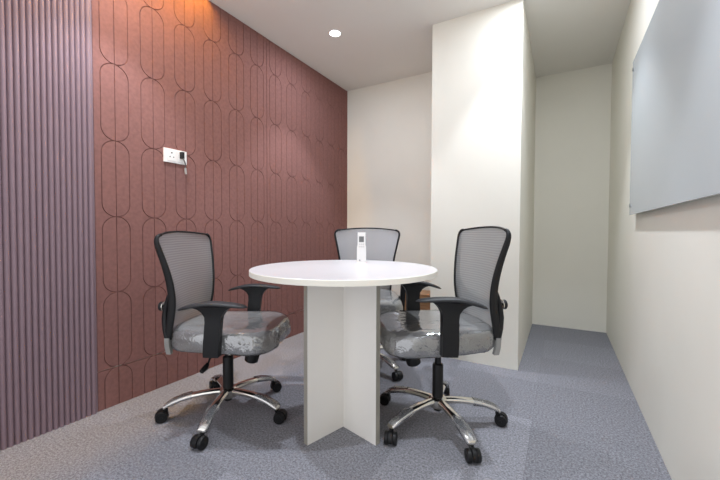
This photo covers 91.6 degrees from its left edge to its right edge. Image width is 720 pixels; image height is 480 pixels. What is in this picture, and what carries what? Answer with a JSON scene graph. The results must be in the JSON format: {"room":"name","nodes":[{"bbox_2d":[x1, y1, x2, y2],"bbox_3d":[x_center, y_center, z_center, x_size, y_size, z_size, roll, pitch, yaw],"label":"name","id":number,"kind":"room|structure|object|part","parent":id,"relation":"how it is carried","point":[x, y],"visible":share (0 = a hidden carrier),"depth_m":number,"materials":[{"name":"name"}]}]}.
{"room":"office","nodes":[
{"label":"office","id":0,"kind":"room"},
{"bbox_2d":[0,324,671,479],"bbox_3d":[0.140,0.910,1.962,2.597,0.050,4.504,1,2,30],"label":"floor","id":1,"kind":"structure","parent":0,"point":[573,412],"depth_m":1.62,"materials":[{"name":"grey carpet"}]},
{"bbox_2d":[154,231,290,449],"bbox_3d":[-0.656,0.420,1.787,0.627,0.933,0.646,1,2,17],"label":"office chair","id":2,"kind":"object","parent":1,"relation":"on","point":[192,322],"visible":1,"depth_m":1.71,"materials":[{"name":"grey fabric"}]},
{"bbox_3d":[-0.927,0.312,1.649,0.030,0.044,0.044,0,1,3],"label":"knob","id":3,"kind":"part","parent":2,"relation":"part of","materials":[{"name":"black plastic"}]},
{"bbox_3d":[-0.890,0.208,1.803,0.104,0.511,0.497,0,1,3],"label":"frame","id":4,"kind":"part","parent":2,"relation":"part of","materials":[{"name":"black plastic"}]},
{"bbox_3d":[-0.835,0.792,1.758,0.265,0.067,0.047,0,2,-17],"label":"leg","id":5,"kind":"part","parent":2,"relation":"part of","materials":[{"name":"silver metal"}]},
{"bbox_3d":[-0.733,0.605,1.654,0.030,0.038,0.052,0,1,3],"label":"lever handle","id":6,"kind":"part","parent":2,"relation":"part of","materials":[{"name":"black plastic"}]},
{"bbox_3d":[-0.640,0.403,1.591,0.220,0.234,0.164,0,1,3],"label":"armrest","id":7,"kind":"part","parent":2,"relation":"part of","materials":[{"name":"black plastic"}]},
{"bbox_3d":[-0.682,0.796,1.643,0.047,0.067,0.265,0,1,1],"label":"leg","id":8,"kind":"part","parent":2,"relation":"part of","materials":[{"name":"silver metal"}]},
{"bbox_3d":[-0.773,0.788,1.938,0.047,0.067,0.265,-1,2,-35],"label":"leg","id":9,"kind":"part","parent":2,"relation":"part of","materials":[{"name":"silver metal"}]},
{"bbox_3d":[-0.644,0.460,1.795,0.516,0.103,0.476,0,1,3],"label":"seat","id":10,"kind":"part","parent":2,"relation":"part of","materials":[{"name":"grey fabric"}]},
{"bbox_3d":[-0.549,0.588,1.793,0.082,0.082,0.074,0,1,3],"label":"tension knob","id":11,"kind":"part","parent":2,"relation":"part of","materials":[{"name":"black plastic"}]},
{"bbox_3d":[-0.616,0.393,1.994,0.220,0.234,0.164,0,1,3],"label":"armrest","id":12,"kind":"part","parent":2,"relation":"part of","materials":[{"name":"black plastic"}]},
{"bbox_3d":[-0.582,0.788,1.935,0.047,0.067,0.265,1,2,37],"label":"leg","id":13,"kind":"part","parent":2,"relation":"part of","materials":[{"name":"silver metal"}]},
{"bbox_3d":[-0.525,0.793,1.753,0.265,0.067,0.047,1,2,19],"label":"leg","id":14,"kind":"part","parent":2,"relation":"part of","materials":[{"name":"silver metal"}]},
{"bbox_2d":[249,260,437,445],"bbox_3d":[-0.079,0.512,1.736,0.898,0.756,0.898,1,2,30],"label":"round table","id":15,"kind":"object","parent":1,"relation":"on","point":[342,297],"visible":0.99,"depth_m":1.57,"materials":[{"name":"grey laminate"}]},
{"bbox_3d":[-0.095,0.527,1.666,0.401,0.730,0.025,-1,2,-45],"label":"leg panel","id":16,"kind":"part","parent":15,"relation":"part of","materials":[{"name":"white"}]},
{"bbox_3d":[-0.079,0.526,1.682,0.025,0.730,0.445,-1,2,-45],"label":"leg panel","id":17,"kind":"part","parent":15,"relation":"part of","materials":[{"name":"white"}]},
{"bbox_2d":[357,246,365,261],"bbox_3d":[0.009,0.080,2.019,0.053,0.095,0.034,0,1,0],"label":"remote holder","id":18,"kind":"object","parent":15,"relation":"on","point":[361,252],"visible":0.97,"depth_m":2.00,"materials":[{"name":"white plastic"}]},
{"bbox_2d":[358,232,365,247],"bbox_3d":[0.009,0.040,2.018,0.045,0.168,0.022,0,1,0],"label":"remote control","id":19,"kind":"object","parent":18,"relation":"in","point":[361,235],"visible":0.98,"depth_m":2.01,"materials":[{"name":"white plastic"}]},
{"bbox_2d":[334,228,405,380],"bbox_3d":[0.020,0.392,2.426,0.632,0.961,0.646,0,1,8],"label":"office chair","id":20,"kind":"object","parent":1,"relation":"on","point":[381,244],"visible":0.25,"depth_m":2.61,"materials":[{"name":"grey fabric"}]},
{"bbox_3d":[0.052,0.162,2.624,0.497,0.511,0.104,0,1,3],"label":"frame","id":21,"kind":"part","parent":20,"relation":"part of","materials":[{"name":"black plastic"}]},
{"bbox_3d":[0.144,0.781,2.305,0.047,0.067,0.265,-1,2,-41],"label":"leg","id":22,"kind":"part","parent":20,"relation":"part of","materials":[{"name":"silver metal"}]},
{"bbox_3d":[0.036,0.419,2.384,0.476,0.103,0.516,0,1,3],"label":"seat","id":23,"kind":"part","parent":20,"relation":"part of","materials":[{"name":"grey fabric"}]},
{"bbox_3d":[0.237,0.358,2.355,0.164,0.234,0.220,0,1,3],"label":"armrest","id":24,"kind":"part","parent":20,"relation":"part of","materials":[{"name":"black plastic"}]},
{"bbox_2d":[405,290,429,309],"bbox_3d":[0.559,0.667,3.247,0.296,0.372,0.246,1,2,30],"label":"wooden box","id":25,"kind":"object","parent":1,"relation":"on","point":[424,293],"visible":0.17,"depth_m":3.11,"materials":[{"name":"brown wood"}]},
{"bbox_3d":[0.560,0.510,3.243,0.296,0.057,0.246,1,2,30],"label":"lid","id":26,"kind":"part","parent":25,"relation":"part of","materials":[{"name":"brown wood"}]},
{"bbox_2d":[380,226,510,463],"bbox_3d":[0.394,0.412,1.682,0.641,0.961,0.630,0,2,-12],"label":"office chair","id":27,"kind":"object","parent":1,"relation":"on","point":[469,322],"visible":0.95,"depth_m":1.60,"materials":[{"name":"grey fabric"}]},
{"bbox_3d":[0.252,0.794,1.812,0.265,0.067,0.047,1,2,38],"label":"leg","id":28,"kind":"part","parent":27,"relation":"part of","materials":[{"name":"silver metal"}]},
{"bbox_3d":[0.244,0.799,1.621,0.265,0.067,0.047,-1,2,-34],"label":"leg","id":29,"kind":"part","parent":27,"relation":"part of","materials":[{"name":"silver metal"}]},
{"bbox_3d":[0.252,0.565,1.686,0.082,0.082,0.074,0,1,-9],"label":"tension knob","id":30,"kind":"part","parent":27,"relation":"part of","materials":[{"name":"black plastic"}]},
{"bbox_3d":[0.298,0.358,1.892,0.220,0.234,0.164,4,1,-9],"label":"armrest","id":31,"kind":"part","parent":27,"relation":"part of","materials":[{"name":"black plastic"}]},
{"bbox_3d":[0.347,0.438,1.697,0.516,0.103,0.476,0,1,-9],"label":"seat","id":32,"kind":"part","parent":27,"relation":"part of","materials":[{"name":"grey fabric"}]},
{"bbox_3d":[0.436,0.793,1.864,0.047,0.067,0.265,1,2,20],"label":"leg","id":33,"kind":"part","parent":27,"relation":"part of","materials":[{"name":"silver metal"}]},
{"bbox_3d":[0.359,0.368,1.492,0.220,0.234,0.164,4,1,-9],"label":"armrest","id":34,"kind":"part","parent":27,"relation":"part of","materials":[{"name":"black plastic"}]},
{"bbox_3d":[0.423,0.801,1.555,0.047,0.067,0.265,0,2,-16],"label":"leg","id":35,"kind":"part","parent":27,"relation":"part of","materials":[{"name":"silver metal"}]},
{"bbox_3d":[0.542,0.798,1.705,0.265,0.067,0.047,0,1,2],"label":"leg","id":36,"kind":"part","parent":27,"relation":"part of","materials":[{"name":"silver metal"}]},
{"bbox_3d":[0.592,0.187,1.728,0.104,0.511,0.497,0,1,-9],"label":"frame","id":37,"kind":"part","parent":27,"relation":"part of","materials":[{"name":"black plastic"}]},
{"bbox_2d":[347,72,431,295],"bbox_3d":[0.396,-0.389,3.600,1.210,2.464,0.080,1,2,30],"label":"wall","id":38,"kind":"structure","parent":0,"point":[389,124],"depth_m":3.57,"materials":[{"name":"paint"}]},
{"bbox_2d":[209,0,630,90],"bbox_3d":[0.148,-1.698,1.895,2.597,0.240,4.504,1,2,30],"label":"ceiling","id":39,"kind":"structure","parent":0,"point":[380,41],"depth_m":2.67,"materials":[{"name":"paint"}]},
{"bbox_2d":[329,29,341,36],"bbox_3d":[-0.193,-1.597,2.705,0.100,0.006,0.100,1,2,30],"label":"recessed light","id":40,"kind":"object","parent":39,"relation":"in","point":[334,32],"visible":1,"depth_m":2.70,"materials":[{"name":"white plastic"}]},
{"bbox_2d":[430,0,535,370],"bbox_3d":[1.161,-0.373,3.105,0.611,2.464,1.453,1,2,30],"label":"wall column","id":41,"kind":"structure","parent":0,"point":[484,76],"depth_m":2.46,"materials":[{"name":"paint"}]},
{"bbox_2d":[532,63,611,332],"bbox_3d":[2.035,-0.378,3.395,0.616,2.464,0.080,1,2,30],"label":"wall","id":42,"kind":"structure","parent":0,"point":[573,115],"depth_m":3.35,"materials":[{"name":"paint"}]},
{"bbox_2d":[606,0,719,479],"bbox_3d":[1.236,-0.327,1.304,0.080,2.464,4.504,1,2,30],"label":"wall","id":43,"kind":"structure","parent":0,"point":[663,320],"depth_m":1.45,"materials":[{"name":"paint"}]},
{"bbox_2d":[629,0,719,214],"bbox_3d":[1.139,-0.567,1.247,0.038,0.880,1.800,1,2,30],"label":"board","id":44,"kind":"object","parent":43,"relation":"attached to","point":[675,121],"visible":1,"depth_m":1.22,"materials":[{"name":"grey"}]},
{"bbox_3d":[-1.106,-0.459,2.277,0.080,2.664,3.867,1,2,30],"label":"wall","id":45,"kind":"structure","parent":0,"visible":0},
{"bbox_2d":[0,0,97,449],"bbox_3d":[-1.631,-0.385,1.262,0.020,2.564,1.160,1,2,30],"label":"panel","id":46,"kind":"object","parent":45,"relation":"attached to","point":[48,322],"visible":1,"depth_m":1.60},
{"bbox_2d":[97,350,239,411],"bbox_3d":[-1.052,0.770,2.320,0.008,0.202,1.199,1,2,30],"label":"acoustic panel","id":47,"kind":"object","parent":45,"relation":"attached to","point":[122,383],"visible":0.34,"depth_m":2.00,"materials":[{"name":"fabric"}]},
{"bbox_2d":[91,0,266,371],"bbox_3d":[-1.048,-0.462,2.288,0.008,2.255,1.199,1,2,30],"label":"acoustic panel","id":48,"kind":"object","parent":45,"relation":"attached to","point":[189,76],"visible":0.87,"depth_m":2.08,"materials":[{"name":"fabric"}]},
{"bbox_2d":[163,147,186,164],"bbox_3d":[-1.124,-0.509,2.132,0.012,0.082,0.144,1,2,30],"label":"socket plate","id":49,"kind":"object","parent":48,"relation":"attached to","point":[169,155],"visible":0.97,"depth_m":2.12,"materials":[{"name":"white plastic"}]},
{"bbox_2d":[180,152,186,173],"bbox_3d":[-1.084,-0.474,2.162,0.030,0.131,0.042,1,2,30],"label":"plug","id":50,"kind":"object","parent":49,"relation":"attached to","point":[182,155],"visible":1,"depth_m":2.15,"materials":[{"name":"black plastic"}]},
{"bbox_2d":[285,310,303,338],"bbox_3d":[-0.454,0.745,3.360,0.008,0.202,1.199,1,2,30],"label":"acoustic panel","id":51,"kind":"object","parent":45,"relation":"attached to","point":[296,319],"visible":0.15,"depth_m":3.15,"materials":[{"name":"fabric"}]},
{"bbox_2d":[266,38,346,314],"bbox_3d":[-0.451,-0.486,3.329,0.008,2.254,1.199,1,2,30],"label":"acoustic panel","id":52,"kind":"object","parent":45,"relation":"attached to","point":[307,111],"visible":0.83,"depth_m":3.17,"materials":[{"name":"fabric"}]},
{"bbox_2d":[346,142,346,228],"bbox_3d":[-0.149,-0.397,3.858,0.009,2.464,0.015,1,2,30],"label":"trim","id":53,"kind":"structure","parent":45,"relation":"attached to","point":[346,142],"depth_m":3.84,"materials":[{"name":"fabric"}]}
]}

